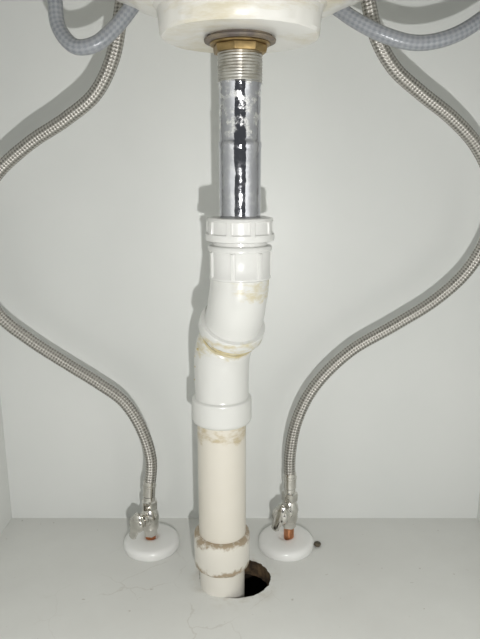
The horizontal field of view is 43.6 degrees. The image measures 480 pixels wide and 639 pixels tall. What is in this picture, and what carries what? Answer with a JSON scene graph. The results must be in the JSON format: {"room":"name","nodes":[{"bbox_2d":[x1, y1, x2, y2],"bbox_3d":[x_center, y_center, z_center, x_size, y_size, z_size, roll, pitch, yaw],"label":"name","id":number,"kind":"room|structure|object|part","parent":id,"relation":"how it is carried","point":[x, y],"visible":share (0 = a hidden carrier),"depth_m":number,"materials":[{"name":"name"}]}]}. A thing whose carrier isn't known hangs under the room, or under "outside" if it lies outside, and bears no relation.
{"room":"under-sink cabinet","nodes":[
{"label":"under-sink cabinet","id":0,"kind":"room"},
{"bbox_2d":[0,396,11,534],"bbox_3d":[-0.262,-0.036,0.315,0.018,0.782,0.570,0,13,0],"label":"wall","id":1,"kind":"structure","parent":0,"point":[5,504],"depth_m":0.64,"materials":[{"name":"paint"}]},
{"bbox_2d":[0,0,479,517],"bbox_3d":[0.005,-0.101,0.599,0.553,0.782,0.012,0,13,0],"label":"wall","id":2,"kind":"structure","parent":0,"point":[372,198],"depth_m":0.60,"materials":[{"name":"paint"}]},
{"bbox_2d":[116,0,362,52],"bbox_3d":[-0.002,-0.315,0.402,0.415,0.236,0.410,0,13,0],"label":"sink basin","id":3,"kind":"object","parent":2,"relation":"attached to","point":[184,24],"visible":0.93,"depth_m":0.39,"materials":[{"name":"ceramic"}]},
{"bbox_2d":[47,0,138,55],"bbox_3d":[-0.101,-0.284,0.456,0.092,0.167,0.075,0,13,0],"label":"flexible hose","id":4,"kind":"object","parent":3,"relation":"attached to","point":[125,15],"visible":0.94,"depth_m":0.44,"materials":[{"name":"grey plastic"}]},
{"bbox_2d":[204,29,275,217],"bbox_3d":[0.000,-0.134,0.443,0.052,0.138,0.052,0,13,0],"label":"drain tailpiece","id":5,"kind":"object","parent":3,"relation":"attached to","point":[239,52],"visible":1,"depth_m":0.43,"materials":[{"name":"metal"}]},
{"bbox_2d":[204,29,275,46],"bbox_3d":[0.000,-0.200,0.428,0.052,0.005,0.052,0,13,0],"label":"washer","id":6,"kind":"object","parent":5,"relation":"in","point":[230,37],"depth_m":0.41,"materials":[{"name":"metal"}]},
{"bbox_2d":[209,36,270,47],"bbox_3d":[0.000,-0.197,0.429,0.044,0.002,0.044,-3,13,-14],"label":"nut","id":7,"kind":"object","parent":5,"relation":"in","point":[214,41],"depth_m":0.41,"materials":[{"name":"gold metal"}]},
{"bbox_2d":[333,6,479,50],"bbox_3d":[0.133,-0.287,0.462,0.175,0.163,0.081,0,13,0],"label":"flexible hose","id":8,"kind":"object","parent":3,"relation":"attached to","point":[376,31],"visible":0.89,"depth_m":0.44,"materials":[{"name":"grey plastic"}]},
{"bbox_2d":[0,518,479,638],"bbox_3d":[0.005,0.293,0.391,0.517,0.016,0.570,0,13,0],"label":"floor","id":9,"kind":"structure","parent":0,"point":[61,578],"depth_m":0.55,"materials":[{"name":"laminate"}]},
{"bbox_2d":[124,523,179,561],"bbox_3d":[-0.090,0.227,0.616,0.057,0.010,0.057,0,13,0],"label":"cover plate","id":10,"kind":"object","parent":9,"relation":"on","point":[166,543],"visible":0.8,"depth_m":0.60,"materials":[{"name":"white plastic"}]},
{"bbox_2d":[129,497,158,539],"bbox_3d":[-0.096,0.221,0.608,0.019,0.086,0.034,8,15,30],"label":"angle valve","id":11,"kind":"object","parent":10,"relation":"on","point":[147,521],"visible":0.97,"depth_m":0.60,"materials":[{"name":"silver metal"}]},
{"bbox_2d":[0,0,156,497],"bbox_3d":[-0.162,-0.105,0.528,0.167,0.587,0.074,0,13,0],"label":"supply hose","id":12,"kind":"object","parent":11,"relation":"attached to","point":[104,78],"visible":0.98,"depth_m":0.56,"materials":[{"name":"silver metal"}]},
{"bbox_3d":[-0.102,0.204,0.594,0.018,0.029,0.009,6,14,25],"label":"lever handle","id":13,"kind":"part","parent":11,"relation":"part of","materials":[{"name":"silver metal"}]},
{"bbox_2d":[271,489,297,539],"bbox_3d":[0.046,0.216,0.607,0.019,0.095,0.034,8,15,30],"label":"angle valve","id":14,"kind":"object","parent":9,"relation":"attached to","point":[285,514],"visible":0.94,"depth_m":0.60,"materials":[{"name":"silver metal"}]},
{"bbox_3d":[0.039,0.196,0.592,0.018,0.029,0.009,6,14,25],"label":"lever handle","id":15,"kind":"part","parent":14,"relation":"part of","materials":[{"name":"silver metal"}]},
{"bbox_2d":[283,0,479,489],"bbox_3d":[0.137,-0.110,0.528,0.188,0.578,0.072,0,13,0],"label":"supply hose","id":16,"kind":"object","parent":14,"relation":"attached to","point":[384,53],"visible":0.99,"depth_m":0.56,"materials":[{"name":"silver metal"}]},
{"bbox_2d":[258,525,313,561],"bbox_3d":[0.047,0.227,0.616,0.057,0.010,0.057,0,13,0],"label":"cover plate","id":17,"kind":"object","parent":9,"relation":"on","point":[271,543],"visible":0.96,"depth_m":0.60,"materials":[{"name":"white plastic"}]},
{"bbox_2d":[314,541,320,546],"bbox_3d":[0.079,0.230,0.616,0.008,0.004,0.009,0,13,0],"label":"crumb","id":18,"kind":"object","parent":9,"relation":"on","point":[316,543],"visible":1,"depth_m":0.61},
{"bbox_2d":[244,573,266,596],"bbox_3d":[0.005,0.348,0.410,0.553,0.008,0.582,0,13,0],"label":"hole","id":19,"kind":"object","parent":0,"point":[253,585],"depth_m":0.65,"materials":[{"name":"black"}]},
{"bbox_2d":[192,216,274,597],"bbox_3d":[-0.008,0.114,0.514,0.058,0.400,0.084,-10,17,-38],"label":"drain pipe","id":20,"kind":"object","parent":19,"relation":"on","point":[231,325],"visible":0.97,"depth_m":0.49,"materials":[{"name":"white plastic"}]},
{"bbox_2d":[477,492,479,521],"bbox_3d":[0.272,-0.036,0.315,0.018,0.782,0.570,0,13,0],"label":"wall","id":21,"kind":"structure","parent":0,"point":[478,512],"depth_m":0.66,"materials":[{"name":"paint"}]}
]}

